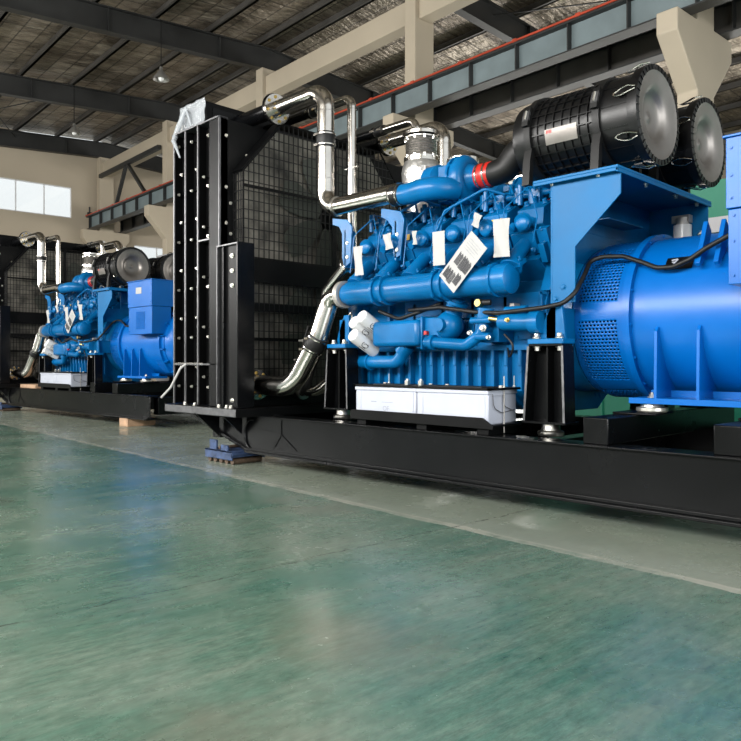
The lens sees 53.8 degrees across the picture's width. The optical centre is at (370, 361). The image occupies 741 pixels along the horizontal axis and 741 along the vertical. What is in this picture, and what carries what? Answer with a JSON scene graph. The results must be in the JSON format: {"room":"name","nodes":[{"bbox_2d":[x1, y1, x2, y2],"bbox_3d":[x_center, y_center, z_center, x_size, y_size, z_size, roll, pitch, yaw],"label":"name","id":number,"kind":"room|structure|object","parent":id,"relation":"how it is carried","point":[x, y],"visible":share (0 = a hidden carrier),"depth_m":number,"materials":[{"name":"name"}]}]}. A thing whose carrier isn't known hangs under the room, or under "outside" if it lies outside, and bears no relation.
{"room":"factory floor","nodes":[
{"label":"factory floor","id":0,"kind":"room"},
{"bbox_2d":[0,232,97,387],"bbox_3d":[-6.826,-1.083,15.876,1.300,3.197,2.823,0,0,44],"label":"radiator","id":1,"kind":"object","parent":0,"point":[23,307],"visible":0.25,"depth_m":15.10,"materials":[{"name":"black metal"}]},
{"bbox_2d":[10,330,44,379],"bbox_3d":[-6.801,-0.162,14.526,1.113,1.054,0.297,0,0,37],"label":"pipe","id":2,"kind":"object","parent":1,"relation":"attached to","point":[16,372],"visible":0.9,"depth_m":14.39,"materials":[{"name":"silver metal"}]},
{"bbox_2d":[19,232,62,294],"bbox_3d":[-6.443,-1.986,14.402,1.744,1.368,0.300,0,0,44],"label":"pipe","id":3,"kind":"object","parent":1,"relation":"attached to","point":[27,239],"visible":0.94,"depth_m":14.42,"materials":[{"name":"silver metal"}]},
{"bbox_2d":[45,235,60,308],"bbox_3d":[-6.478,-1.769,14.891,0.748,1.638,0.126,0,0,44],"label":"pipe","id":4,"kind":"object","parent":1,"relation":"attached to","point":[55,237],"visible":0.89,"depth_m":14.68,"materials":[{"name":"silver metal"}]},
{"bbox_2d":[86,240,103,254],"bbox_3d":[-5.863,-1.769,15.576,0.673,1.638,0.126,0,0,44],"label":"pipe","id":5,"kind":"object","parent":1,"relation":"attached to","point":[100,242],"visible":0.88,"depth_m":15.40,"materials":[{"name":"silver metal"}]},
{"bbox_2d":[95,240,122,253],"bbox_3d":[-5.621,-1.990,15.835,0.922,1.380,0.300,0,0,44],"label":"pipe","id":6,"kind":"object","parent":1,"relation":"attached to","point":[117,245],"visible":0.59,"depth_m":15.73,"materials":[{"name":"silver metal"}]},
{"bbox_2d":[0,127,161,380],"bbox_3d":[-13.700,-4.500,32.970,37.000,11.000,0.201,0,0,-41],"label":"wall","id":7,"kind":"structure","parent":0,"point":[78,173],"depth_m":32.86,"materials":[{"name":"beige paint"}]},
{"bbox_2d":[0,177,70,217],"bbox_3d":[-17.079,-7.190,29.968,9.360,1.380,0.083,0,0,-41],"label":"window","id":8,"kind":"structure","parent":7,"relation":"in","point":[0,177],"depth_m":32.27,"materials":[{"name":"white glass"}]},
{"bbox_2d":[134,245,161,255],"bbox_3d":[-8.732,-4.400,37.316,7.000,2.400,0.082,0,0,-41],"label":"window","id":9,"kind":"structure","parent":7,"relation":"in","point":[134,245],"depth_m":35.56,"materials":[{"name":"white glass"}]},
{"bbox_2d":[39,286,141,381],"bbox_3d":[-5.064,-0.503,14.145,2.480,1.804,1.957,0,0,44],"label":"engine","id":10,"kind":"object","parent":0,"point":[68,355],"visible":0.51,"depth_m":13.46,"materials":[{"name":"blue metal"}]},
{"bbox_2d":[36,316,55,377],"bbox_3d":[-6.584,-0.305,14.727,0.832,1.329,0.151,0,0,41],"label":"pipe","id":11,"kind":"object","parent":10,"relation":"attached to","point":[46,338],"visible":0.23,"depth_m":14.68,"materials":[{"name":"silver metal"}]},
{"bbox_2d":[65,307,67,320],"bbox_3d":[-5.560,-0.875,13.363,0.125,0.262,0.018,0,0,44],"label":"paper tag","id":12,"kind":"object","parent":10,"relation":"attached to","point":[66,308],"visible":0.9,"depth_m":13.37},
{"bbox_2d":[65,309,74,332],"bbox_3d":[-5.404,-0.735,13.129,0.448,0.443,0.009,0,0,44],"label":"paper tag","id":13,"kind":"object","parent":10,"relation":"attached to","point":[71,317],"visible":1,"depth_m":13.11,"materials":[{"name":"paper"}]},
{"bbox_2d":[78,304,82,319],"bbox_3d":[-5.144,-0.885,12.958,0.148,0.275,0.030,0,0,44],"label":"paper tag","id":14,"kind":"object","parent":10,"relation":"attached to","point":[79,306],"visible":1,"depth_m":12.96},
{"bbox_2d":[72,271,99,292],"bbox_3d":[-5.310,-1.514,13.841,0.670,0.443,0.523,0,0,44],"label":"turbocharger","id":15,"kind":"object","parent":10,"relation":"on","point":[84,278],"visible":0.57,"depth_m":13.64,"materials":[{"name":"blue paint"}]},
{"bbox_2d":[58,282,82,292],"bbox_3d":[-5.625,-1.394,13.680,0.558,0.195,0.260,0,0,19],"label":"pipe","id":16,"kind":"object","parent":15,"relation":"attached to","point":[67,287],"visible":1,"depth_m":13.58,"materials":[{"name":"metal"}]},
{"bbox_2d":[65,320,128,342],"bbox_3d":[-4.840,-0.577,12.942,2.551,0.474,0.329,0,0,37],"label":"cable","id":17,"kind":"object","parent":10,"relation":"attached to","point":[114,321],"visible":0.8,"depth_m":12.79,"materials":[{"name":"black rubber"}]},
{"bbox_2d":[81,253,122,287],"bbox_3d":[-5.439,-1.765,14.528,0.906,0.830,0.877,0,0,44],"label":"exhaust bellows","id":18,"kind":"object","parent":10,"relation":"on","point":[88,257],"visible":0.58,"depth_m":14.57,"materials":[{"name":"metal"}]},
{"bbox_2d":[92,287,128,338],"bbox_3d":[-4.147,-0.845,13.269,0.635,0.870,1.580,0,0,44],"label":"stand","id":19,"kind":"object","parent":10,"relation":"on","point":[104,294],"visible":0.37,"depth_m":12.87,"materials":[{"name":"blue paint"}]},
{"bbox_2d":[92,246,150,289],"bbox_3d":[-4.508,-1.643,13.069,1.077,0.726,0.701,0,0,44],"label":"filter","id":20,"kind":"object","parent":19,"relation":"on","point":[115,269],"visible":0.94,"depth_m":12.77,"materials":[{"name":"black plastic"}]},
{"bbox_2d":[147,252,172,279],"bbox_3d":[-3.894,-1.643,13.699,1.077,0.726,0.701,0,0,44],"label":"filter","id":21,"kind":"object","parent":19,"relation":"on","point":[161,267],"visible":0.38,"depth_m":13.25,"materials":[{"name":"black plastic"}]},
{"bbox_2d":[165,93,406,417],"bbox_3d":[-0.689,-1.083,8.157,2.823,3.197,1.300,0,0,-45],"label":"radiator","id":22,"kind":"object","parent":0,"point":[255,247],"visible":0.52,"depth_m":7.41,"materials":[{"name":"black metal"}]},
{"bbox_2d":[160,363,186,397],"bbox_3d":[-2.036,0.195,7.510,0.384,0.369,0.051,0,0,33],"label":"tube","id":23,"kind":"object","parent":22,"relation":"hanging from","point":[185,364],"visible":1,"depth_m":7.48,"materials":[{"name":"plastic"}]},
{"bbox_2d":[174,238,215,364],"bbox_3d":[-1.730,-0.593,7.376,0.100,1.245,0.850,0,0,-45],"label":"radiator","id":24,"kind":"object","parent":22,"relation":"attached to","point":[194,260],"depth_m":7.48,"materials":[{"name":"metal"}]},
{"bbox_2d":[254,288,337,398],"bbox_3d":[-0.692,-0.162,6.807,1.113,1.054,0.296,0,0,38],"label":"pipe","id":25,"kind":"object","parent":22,"relation":"attached to","point":[315,341],"visible":0.91,"depth_m":6.66,"materials":[{"name":"silver metal"}]},
{"bbox_2d":[304,95,358,246],"bbox_3d":[-0.361,-1.769,7.165,0.126,1.638,0.748,0,0,-45],"label":"pipe","id":26,"kind":"object","parent":22,"relation":"attached to","point":[344,100],"visible":0.7,"depth_m":6.95,"materials":[{"name":"silver metal"}]},
{"bbox_2d":[263,85,403,216],"bbox_3d":[-0.336,-1.986,6.676,0.300,1.368,1.744,0,0,-45],"label":"pipe","id":27,"kind":"object","parent":22,"relation":"attached to","point":[277,108],"visible":0.96,"depth_m":6.68,"materials":[{"name":"silver metal"}]},
{"bbox_2d":[369,118,419,137],"bbox_3d":[0.267,-1.769,7.838,0.126,1.638,0.673,0,0,-45],"label":"pipe","id":28,"kind":"object","parent":22,"relation":"attached to","point":[383,130],"visible":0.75,"depth_m":7.82,"materials":[{"name":"silver metal"}]},
{"bbox_2d":[378,121,450,165],"bbox_3d":[0.514,-1.990,8.092,0.300,1.380,0.922,0,0,-45],"label":"pipe","id":29,"kind":"object","parent":22,"relation":"attached to","point":[388,144],"visible":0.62,"depth_m":7.87,"materials":[{"name":"silver metal"}]},
{"bbox_2d":[0,397,740,740],"bbox_3d":[0.043,1.060,17.357,37.000,0.120,42.000,0,0,-41],"label":"floor","id":30,"kind":"structure","parent":0,"point":[152,588],"depth_m":3.00,"materials":[{"name":"paint"}]},
{"bbox_2d":[0,402,21,410],"bbox_3d":[-7.482,0.887,15.066,0.489,0.225,0.400,0,0,44],"label":"skate","id":31,"kind":"object","parent":30,"relation":"on","point":[3,406],"visible":0.56,"depth_m":14.88,"materials":[{"name":"blue metal"}]},
{"bbox_2d":[0,374,181,420],"bbox_3d":[-4.977,0.537,13.904,6.620,0.674,2.590,0,0,44],"label":"frame","id":32,"kind":"object","parent":30,"relation":"on","point":[127,398],"visible":0.63,"depth_m":12.27,"materials":[{"name":"black metal"}]},
{"bbox_2d":[20,384,40,387],"bbox_3d":[-6.628,0.474,14.442,0.300,0.068,0.800,0,0,-45],"label":"plank","id":33,"kind":"object","parent":32,"relation":"on","point":[21,385],"visible":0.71,"depth_m":14.28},
{"bbox_2d":[39,356,51,382],"bbox_3d":[-6.355,0.193,14.309,0.320,0.635,0.190,0,0,44],"label":"stand","id":34,"kind":"object","parent":32,"relation":"on","point":[45,362],"visible":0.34,"depth_m":14.24,"materials":[{"name":"metal"}]},
{"bbox_2d":[40,371,67,382],"bbox_3d":[-5.857,0.305,13.633,0.671,0.270,0.359,0,0,44],"label":"battery","id":35,"kind":"object","parent":32,"relation":"on","point":[45,377],"visible":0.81,"depth_m":13.50,"materials":[{"name":"white plastic"}]},
{"bbox_2d":[39,368,86,389],"bbox_3d":[-5.607,0.300,13.400,1.381,0.400,0.390,0,0,44],"label":"bracket","id":36,"kind":"object","parent":32,"relation":"attached to","point":[55,371],"visible":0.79,"depth_m":13.03,"materials":[{"name":"metal"}]},
{"bbox_2d":[38,383,89,390],"bbox_3d":[-5.612,0.449,13.388,1.430,0.122,0.395,0,0,44],"label":"tray","id":37,"kind":"object","parent":32,"relation":"on","point":[44,386],"depth_m":13.21,"materials":[{"name":"black metal"}]},
{"bbox_2d":[55,371,88,386],"bbox_3d":[-5.372,0.305,13.161,0.684,0.270,0.359,0,0,44],"label":"battery","id":38,"kind":"object","parent":32,"relation":"on","point":[73,379],"visible":0.93,"depth_m":12.95,"materials":[{"name":"white plastic"}]},
{"bbox_2d":[86,355,102,385],"bbox_3d":[-4.829,0.193,12.824,0.340,0.635,0.190,0,0,44],"label":"stand","id":39,"kind":"object","parent":32,"relation":"on","point":[94,362],"visible":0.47,"depth_m":12.75,"materials":[{"name":"metal"}]},
{"bbox_2d":[110,278,172,378],"bbox_3d":[-3.461,-0.500,12.601,2.210,1.630,1.610,0,0,44],"label":"alternator","id":40,"kind":"object","parent":32,"relation":"on","point":[144,347],"visible":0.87,"depth_m":11.85,"materials":[{"name":"blue paint"}]},
{"bbox_2d":[80,157,128,252],"bbox_3d":[-12.249,-4.190,33.714,2.160,10.380,0.380,0,0,-41],"label":"column","id":41,"kind":"structure","parent":30,"relation":"on","point":[105,186],"depth_m":33.53,"materials":[{"name":"beige paint"}]},
{"bbox_2d":[0,128,105,157],"bbox_3d":[-19.786,-9.097,27.080,20.080,2.005,0.260,0,0,-41],"label":"roof beam","id":42,"kind":"structure","parent":41,"relation":"on","point":[22,140],"depth_m":32.12,"materials":[{"name":"metal"}]},
{"bbox_2d":[103,132,161,176],"bbox_3d":[-10.010,-8.820,31.169,0.400,0.600,6.400,0,0,-41],"label":"tie beam","id":43,"kind":"structure","parent":41,"relation":"attached to","point":[155,140],"depth_m":30.89,"materials":[{"name":"beige paint"}]},
{"bbox_2d":[99,145,160,203],"bbox_3d":[-10.239,-7.571,30.787,0.151,1.818,6.050,0,0,-41],"label":"brace","id":44,"kind":"object","parent":43,"relation":"attached to","point":[156,148],"depth_m":30.62,"materials":[{"name":"metal"}]},
{"bbox_2d":[105,143,161,172],"bbox_3d":[-5.899,-9.200,39.303,16.920,1.800,0.260,0,0,-41],"label":"roof beam","id":45,"kind":"structure","parent":41,"relation":"on","point":[154,164],"depth_m":34.88,"materials":[{"name":"metal"}]},
{"bbox_2d":[119,417,154,426],"bbox_3d":[-3.678,0.937,11.522,0.470,0.126,0.280,0,0,-45],"label":"block","id":46,"kind":"object","parent":30,"relation":"on","point":[125,422],"visible":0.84,"depth_m":11.38,"materials":[{"name":"wood"}]},
{"bbox_2d":[144,120,177,254],"bbox_3d":[-7.770,-4.190,28.624,2.160,10.380,0.380,0,0,-41],"label":"column","id":47,"kind":"structure","parent":30,"relation":"on","point":[160,218],"depth_m":28.32,"materials":[{"name":"beige paint"}]},
{"bbox_2d":[0,72,173,121],"bbox_3d":[-15.306,-9.097,21.991,20.080,2.005,0.260,0,0,-41],"label":"roof beam","id":48,"kind":"structure","parent":47,"relation":"on","point":[11,85],"depth_m":26.31,"materials":[{"name":"metal"}]},
{"bbox_2d":[0,101,34,108],"bbox_3d":[-14.198,-9.487,27.482,7.586,0.251,0.030,0,0,22],"label":"brace","id":49,"kind":"object","parent":48,"relation":"attached to","point":[30,101],"visible":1,"depth_m":27.02,"materials":[{"name":"metal"}]},
{"bbox_2d":[67,86,80,135],"bbox_3d":[-10.551,-8.950,25.987,0.470,1.762,0.470,0,0,-41],"label":"lamp","id":50,"kind":"object","parent":48,"relation":"hanging from","point":[73,130],"visible":1,"depth_m":25.98,"materials":[{"name":"silver metal"}]},
{"bbox_2d":[172,104,188,122],"bbox_3d":[-1.419,-9.200,34.214,16.920,1.800,0.260,0,0,-41],"label":"roof beam","id":51,"kind":"structure","parent":47,"relation":"on","point":[177,110],"depth_m":28.76,"materials":[{"name":"metal"}]},
{"bbox_2d":[170,82,255,142],"bbox_3d":[-5.543,-8.820,26.095,0.400,0.600,6.360,0,0,-41],"label":"tie beam","id":52,"kind":"structure","parent":47,"relation":"attached to","point":[244,100],"depth_m":24.54,"materials":[{"name":"beige paint"}]},
{"bbox_2d":[205,439,264,464],"bbox_3d":[-1.362,0.887,7.360,0.400,0.225,0.489,0,0,-45],"label":"skate","id":53,"kind":"object","parent":30,"relation":"on","point":[233,454],"visible":0.7,"depth_m":7.22,"materials":[{"name":"blue metal"}]},
{"bbox_2d":[256,67,274,107],"bbox_3d":[-3.317,-4.190,23.565,2.160,10.380,0.380,0,0,-41],"label":"column","id":54,"kind":"structure","parent":30,"relation":"on","point":[261,73],"depth_m":23.28,"materials":[{"name":"beige paint"}]},
{"bbox_2d":[0,0,269,69],"bbox_3d":[-10.853,-9.097,16.931,20.080,2.005,0.260,0,0,-41],"label":"roof beam","id":55,"kind":"structure","parent":54,"relation":"on","point":[81,14],"depth_m":20.72,"materials":[{"name":"metal"}]},
{"bbox_2d":[153,20,169,82],"bbox_3d":[-6.023,-8.954,20.994,0.470,1.768,0.470,0,0,-41],"label":"lamp","id":56,"kind":"object","parent":55,"relation":"hanging from","point":[160,76],"visible":1,"depth_m":20.98,"materials":[{"name":"silver metal"}]},
{"bbox_2d":[268,48,505,159],"bbox_3d":[3.034,-9.200,29.154,16.920,1.800,0.260,0,0,-41],"label":"roof beam","id":57,"kind":"structure","parent":54,"relation":"on","point":[337,86],"depth_m":26.09,"materials":[{"name":"metal"}]},
{"bbox_2d":[383,0,452,165],"bbox_3d":[1.229,-4.190,18.400,2.160,10.380,0.380,0,0,-41],"label":"column","id":58,"kind":"structure","parent":30,"relation":"on","point":[418,32],"depth_m":18.18,"materials":[{"name":"beige paint"}]},
{"bbox_2d":[266,3,404,95],"bbox_3d":[-1.044,-8.820,20.983,0.400,0.600,6.500,0,0,-41],"label":"tie beam","id":59,"kind":"structure","parent":58,"relation":"attached to","point":[388,27],"depth_m":20.56,"materials":[{"name":"beige paint"}]},
{"bbox_2d":[85,0,731,229],"bbox_3d":[0.832,-6.525,17.731,0.342,1.050,41.320,0,0,-41],"label":"beam","id":60,"kind":"structure","parent":58,"relation":"on","point":[612,21],"depth_m":15.47,"materials":[{"name":"metal"}]},
{"bbox_2d":[118,0,740,233],"bbox_3d":[1.942,-6.330,18.695,0.322,0.660,41.300,0,0,-41],"label":"beam","id":61,"kind":"structure","parent":58,"relation":"on","point":[617,58],"depth_m":16.04,"materials":[{"name":"metal"}]},
{"bbox_2d":[454,0,616,87],"bbox_3d":[7.580,-9.200,23.990,16.920,1.800,0.263,0,0,-41],"label":"roof beam","id":62,"kind":"structure","parent":58,"relation":"on","point":[507,27],"depth_m":20.38,"materials":[{"name":"metal"}]},
{"bbox_2d":[111,0,374,144],"bbox_3d":[1.621,-10.173,18.546,0.143,0.200,41.700,0,0,-41],"label":"purlin","id":63,"kind":"structure","parent":62,"relation":"on","point":[359,4],"depth_m":23.65,"materials":[{"name":"metal"}]},
{"bbox_2d":[289,0,558,115],"bbox_3d":[4.218,-9.948,20.832,0.143,0.200,41.700,0,0,-41],"label":"purlin","id":64,"kind":"structure","parent":62,"relation":"on","point":[539,4],"depth_m":22.78,"materials":[{"name":"metal"}]},
{"bbox_2d":[493,0,609,15],"bbox_3d":[7.235,-9.530,19.024,8.063,0.290,0.030,0,0,19],"label":"brace","id":65,"kind":"object","parent":62,"relation":"attached to","point":[607,0],"visible":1,"depth_m":19.81,"materials":[{"name":"metal"}]},
{"bbox_2d":[462,36,739,125],"bbox_3d":[8.114,-9.610,24.261,0.143,0.200,41.700,0,0,-41],"label":"purlin","id":66,"kind":"structure","parent":62,"relation":"on","point":[738,36],"depth_m":26.05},
{"bbox_2d":[472,80,740,157],"bbox_3d":[10.711,-9.386,26.547,0.143,0.200,41.700,0,0,-41],"label":"purlin","id":67,"kind":"structure","parent":62,"relation":"on","point":[736,84],"depth_m":24.87,"materials":[{"name":"metal"}]},
{"bbox_2d":[518,120,740,174],"bbox_3d":[13.308,-9.161,28.833,0.143,0.200,41.700,0,0,-41],"label":"purlin","id":68,"kind":"structure","parent":62,"relation":"on","point":[737,122],"depth_m":28.13,"materials":[{"name":"metal"}]},
{"bbox_2d":[716,101,740,112],"bbox_3d":[12.010,-9.273,27.690,0.152,0.200,41.700,0,0,-41],"label":"purlin","id":69,"kind":"structure","parent":62,"relation":"on","point":[735,105],"depth_m":26.52,"materials":[{"name":"metal"}]},
{"bbox_2d":[575,178,740,421],"bbox_3d":[6.247,-0.700,7.921,0.140,3.400,10.500,0,0,-45],"label":"wall","id":70,"kind":"structure","parent":30,"relation":"on","point":[718,211],"depth_m":9.67,"materials":[{"name":"paint"}]},
{"bbox_2d":[656,6,730,107],"bbox_3d":[5.854,-4.190,13.146,2.160,10.380,0.380,0,0,-41],"label":"column","id":71,"kind":"structure","parent":30,"relation":"on","point":[697,58],"depth_m":12.80,"materials":[{"name":"beige paint"}]},
{"bbox_2d":[419,0,477,22],"bbox_3d":[3.542,-8.820,15.773,0.400,0.600,6.620,0,0,-41],"label":"tie beam","id":72,"kind":"structure","parent":71,"relation":"attached to","point":[430,11],"depth_m":17.78,"materials":[{"name":"beige paint"}]},
{"bbox_3d":[2.357,0.936,3.591,0.240,0.128,0.240,0,0,-45],"label":"block","id":73,"kind":"object","parent":30,"relation":"on","visible":0},
{"bbox_2d":[190,392,740,527],"bbox_3d":[1.119,0.537,6.148,2.590,0.674,6.620,0,0,-45],"label":"frame","id":74,"kind":"object","parent":73,"relation":"on","point":[682,462],"visible":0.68,"depth_m":4.99,"materials":[{"name":"black paint"}]},
{"bbox_2d":[323,348,358,418],"bbox_3d":[-0.250,0.193,6.581,0.190,0.635,0.320,0,0,-45],"label":"stand","id":75,"kind":"object","parent":74,"relation":"on","point":[341,363],"visible":0.9,"depth_m":6.55,"materials":[{"name":"black paint"}]},
{"bbox_2d":[355,382,432,412],"bbox_3d":[0.234,0.305,5.895,0.359,0.270,0.671,0,0,-45],"label":"battery","id":76,"kind":"object","parent":74,"relation":"on","point":[390,399],"visible":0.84,"depth_m":5.76,"materials":[{"name":"white plastic"}]},
{"bbox_2d":[350,409,520,434],"bbox_3d":[0.474,0.449,5.645,0.395,0.122,1.430,0,0,-45],"label":"tray","id":77,"kind":"object","parent":74,"relation":"on","point":[432,424],"depth_m":5.47,"materials":[{"name":"black metal"}]},
{"bbox_2d":[353,376,520,432],"bbox_3d":[0.480,0.300,5.657,0.390,0.400,1.381,0,0,-45],"label":"bracket","id":78,"kind":"object","parent":74,"relation":"attached to","point":[407,384],"visible":0.98,"depth_m":5.42,"materials":[{"name":"black metal"}]},
{"bbox_2d":[416,384,516,424],"bbox_3d":[0.710,0.305,5.413,0.359,0.270,0.684,0,0,-45],"label":"battery","id":79,"kind":"object","parent":74,"relation":"on","point":[488,405],"visible":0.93,"depth_m":5.23,"materials":[{"name":"white plastic"}]},
{"bbox_2d":[522,343,578,436],"bbox_3d":[1.246,0.193,5.065,0.190,0.635,0.340,0,0,-45],"label":"stand","id":80,"kind":"object","parent":74,"relation":"on","point":[549,391],"visible":1,"depth_m":5.05,"materials":[{"name":"black paint"}]},
{"bbox_2d":[630,403,674,409],"bbox_3d":[2.378,0.193,6.182,0.190,0.635,0.340,0,0,-45],"label":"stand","id":81,"kind":"object","parent":74,"relation":"on","point":[633,406],"visible":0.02,"depth_m":6.24,"materials":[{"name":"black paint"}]},
{"bbox_2d":[573,132,740,407],"bbox_3d":[2.609,-0.500,4.816,1.610,1.630,2.210,0,0,-45],"label":"alternator","id":82,"kind":"object","parent":74,"relation":"on","point":[674,335],"visible":0.98,"depth_m":4.76,"materials":[{"name":"blue paint"}]},
{"bbox_2d":[0,0,740,182],"bbox_3d":[0.043,-9.701,17.357,37.400,1.398,42.000,0,0,-41],"label":"ceiling","id":83,"kind":"structure","parent":0,"point":[22,37],"depth_m":23.97,"materials":[{"name":"metal"}]},
{"bbox_2d":[0,10,8,22],"bbox_3d":[-4.189,-9.724,13.432,0.144,0.200,41.700,0,0,-41],"label":"purlin","id":84,"kind":"structure","parent":83,"relation":"attached to","point":[3,14],"depth_m":20.28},
{"bbox_2d":[0,0,99,96],"bbox_3d":[-2.890,-9.837,14.575,0.144,0.200,41.700,0,0,-41],"label":"purlin","id":85,"kind":"structure","parent":83,"relation":"attached to","point":[64,29],"depth_m":22.82,"materials":[{"name":"metal"}]},
{"bbox_2d":[13,0,180,130],"bbox_3d":[-1.592,-9.949,15.718,0.143,0.200,41.700,0,0,-41],"label":"purlin","id":86,"kind":"structure","parent":83,"relation":"attached to","point":[169,4],"depth_m":24.09,"materials":[{"name":"metal"}]},
{"bbox_2d":[327,184,606,409],"bbox_3d":[1.038,-0.503,6.391,1.957,1.804,2.480,0,0,-45],"label":"engine","id":87,"kind":"object","parent":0,"point":[394,344],"visible":0.66,"depth_m":5.82,"materials":[{"name":"blue paint"}]},
{"bbox_2d":[293,259,352,397],"bbox_3d":[-0.467,-0.305,7.007,0.832,1.329,0.150,0,0,43],"label":"pipe","id":88,"kind":"object","parent":87,"relation":"attached to","point":[340,273],"visible":0.37,"depth_m":6.88,"materials":[{"name":"silver metal"}]},
{"bbox_2d":[296,312,352,398],"bbox_3d":[-0.380,-0.124,6.981,0.786,0.988,0.182,0,0,40],"label":"pipe","id":89,"kind":"object","parent":87,"relation":"attached to","point":[317,389],"visible":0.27,"depth_m":7.03,"materials":[{"name":"silver metal"}]},
{"bbox_2d":[353,246,363,275],"bbox_3d":[-0.104,-0.875,6.314,0.029,0.251,0.110,0,0,-45],"label":"paper tag","id":90,"kind":"object","parent":87,"relation":"attached to","point":[357,251],"visible":1,"depth_m":6.31,"materials":[{"name":"paper"}]},
{"bbox_2d":[383,233,392,249],"bbox_3d":[0.147,-1.010,6.116,0.030,0.138,0.097,0,0,-45],"label":"paper tag","id":91,"kind":"object","parent":87,"relation":"attached to","point":[387,237],"visible":1,"depth_m":6.12,"materials":[{"name":"paper"}]},
{"bbox_2d":[412,231,416,244],"bbox_3d":[0.358,-1.010,5.931,0.028,0.112,0.056,0,0,-45],"label":"paper tag","id":92,"kind":"object","parent":87,"relation":"attached to","point":[413,232],"visible":1,"depth_m":5.93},
{"bbox_2d":[432,230,444,265],"bbox_3d":[0.526,-0.875,5.619,0.018,0.262,0.125,0,0,-45],"label":"paper tag","id":93,"kind":"object","parent":87,"relation":"attached to","point":[438,237],"visible":1,"depth_m":5.62,"materials":[{"name":"paper"}]},
{"bbox_2d":[401,128,488,212],"bbox_3d":[0.669,-1.765,6.782,0.877,0.830,0.906,0,0,-45],"label":"exhaust bellows","id":94,"kind":"object","parent":87,"relation":"on","point":[421,146],"visible":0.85,"depth_m":6.83,"materials":[{"name":"silver metal"}]},
{"bbox_2d":[420,155,493,206],"bbox_3d":[0.785,-1.514,6.093,0.523,0.443,0.670,0,0,-45],"label":"turbocharger","id":95,"kind":"object","parent":87,"relation":"on","point":[467,170],"visible":0.7,"depth_m":5.89,"materials":[{"name":"blue paint"}]},
{"bbox_2d":[396,177,461,204],"bbox_3d":[0.468,-1.394,5.938,0.558,0.195,0.260,0,0,20],"label":"pipe","id":96,"kind":"object","parent":95,"relation":"attached to","point":[428,188],"visible":0.99,"depth_m":5.84,"materials":[{"name":"metal"}]},
{"bbox_2d":[486,140,520,185],"bbox_3d":[1.108,-1.590,5.734,0.383,0.380,0.232,0,0,36],"label":"hose","id":97,"kind":"object","parent":95,"relation":"attached to","point":[505,168],"visible":0.59,"depth_m":5.68,"materials":[{"name":"black rubber"}]},
{"bbox_2d":[439,231,486,292],"bbox_3d":[0.677,-0.735,5.381,0.007,0.443,0.448,0,0,-45],"label":"paper tag","id":98,"kind":"object","parent":87,"relation":"attached to","point":[470,251],"visible":1,"depth_m":5.38,"materials":[{"name":"paper"}]},
{"bbox_2d":[471,212,481,227],"bbox_3d":[0.794,-1.060,5.461,0.027,0.120,0.109,0,0,-45],"label":"paper tag","id":99,"kind":"object","parent":87,"relation":"attached to","point":[477,217],"visible":1,"depth_m":5.46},
{"bbox_2d":[493,218,509,256],"bbox_3d":[0.933,-0.885,5.206,0.030,0.275,0.148,0,0,-45],"label":"paper tag","id":100,"kind":"object","parent":87,"relation":"attached to","point":[500,226],"visible":1,"depth_m":5.21,"materials":[{"name":"paper"}]},
{"bbox_2d":[408,233,727,314],"bbox_3d":[1.237,-0.577,5.184,2.551,0.474,0.329,0,0,38],"label":"cable","id":101,"kind":"object","parent":87,"relation":"attached to","point":[705,248],"visible":0.94,"depth_m":5.00,"materials":[{"name":"black rubber"}]},
{"bbox_2d":[533,164,710,302],"bbox_3d":[1.937,-0.845,5.497,1.580,0.870,0.635,0,0,-45],"label":"support bracket","id":102,"kind":"object","parent":87,"relation":"on","point":[593,210],"visible":0.68,"depth_m":5.12,"materials":[{"name":"metal"}]},
{"bbox_2d":[513,62,679,186],"bbox_3d":[1.571,-1.643,5.304,0.701,0.726,1.077,0,0,-45],"label":"filter","id":103,"kind":"object","parent":102,"relation":"on","point":[631,121],"visible":0.91,"depth_m":5.03,"materials":[{"name":"black plastic"}]},
{"bbox_2d":[630,96,725,192],"bbox_3d":[2.198,-1.643,5.922,0.701,0.726,1.077,0,0,-45],"label":"filter","id":104,"kind":"object","parent":102,"relation":"on","point":[699,157],"visible":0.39,"depth_m":5.54,"materials":[{"name":"black plastic"}]},
{"bbox_2d":[672,214,692,237],"bbox_3d":[2.510,-1.020,5.884,0.140,0.320,0.150,0,0,-45],"label":"filter","id":105,"kind":"object","parent":102,"relation":"attached to","point":[681,228],"visible":0.64,"depth_m":5.83,"materials":[{"name":"metal"}]},
{"bbox_2d":[484,129,740,191],"bbox_3d":[14.104,-4.100,29.533,0.200,10.200,41.700,0,0,-41],"label":"wall","id":106,"kind":"structure","parent":0,"point":[738,130],"depth_m":29.25,"materials":[{"name":"beige paint"}]},
{"bbox_3d":[10.479,-4.190,7.891,2.160,10.380,0.380,0,0,-41],"label":"column","id":107,"kind":"structure","parent":0,"visible":0},
{"bbox_3d":[16.829,-9.200,13.481,16.920,1.800,0.260,0,0,-41],"label":"roof beam","id":108,"kind":"structure","parent":107,"relation":"on","visible":0},
{"bbox_2d":[388,56,740,164],"bbox_3d":[9.413,-9.498,25.404,0.152,0.200,41.700,0,0,-41],"label":"purlin","id":109,"kind":"structure","parent":108,"relation":"on","point":[734,61],"depth_m":29.98,"materials":[{"name":"metal"}]},
{"bbox_3d":[-6.307,-9.097,11.767,20.080,2.005,0.260,0,0,-41],"label":"roof beam","id":110,"kind":"structure","parent":0,"visible":0},
{"bbox_2d":[54,0,258,135],"bbox_3d":[-0.293,-10.062,16.861,0.143,0.200,41.700,0,0,-41],"label":"purlin","id":111,"kind":"structure","parent":110,"relation":"on","point":[246,4],"depth_m":24.43,"materials":[{"name":"metal"}]},
{"bbox_2d":[93,0,335,141],"bbox_3d":[1.005,-10.174,18.004,0.143,0.200,41.700,0,0,-41],"label":"purlin","id":112,"kind":"structure","parent":110,"relation":"on","point":[321,4],"depth_m":24.90,"materials":[{"name":"metal"}]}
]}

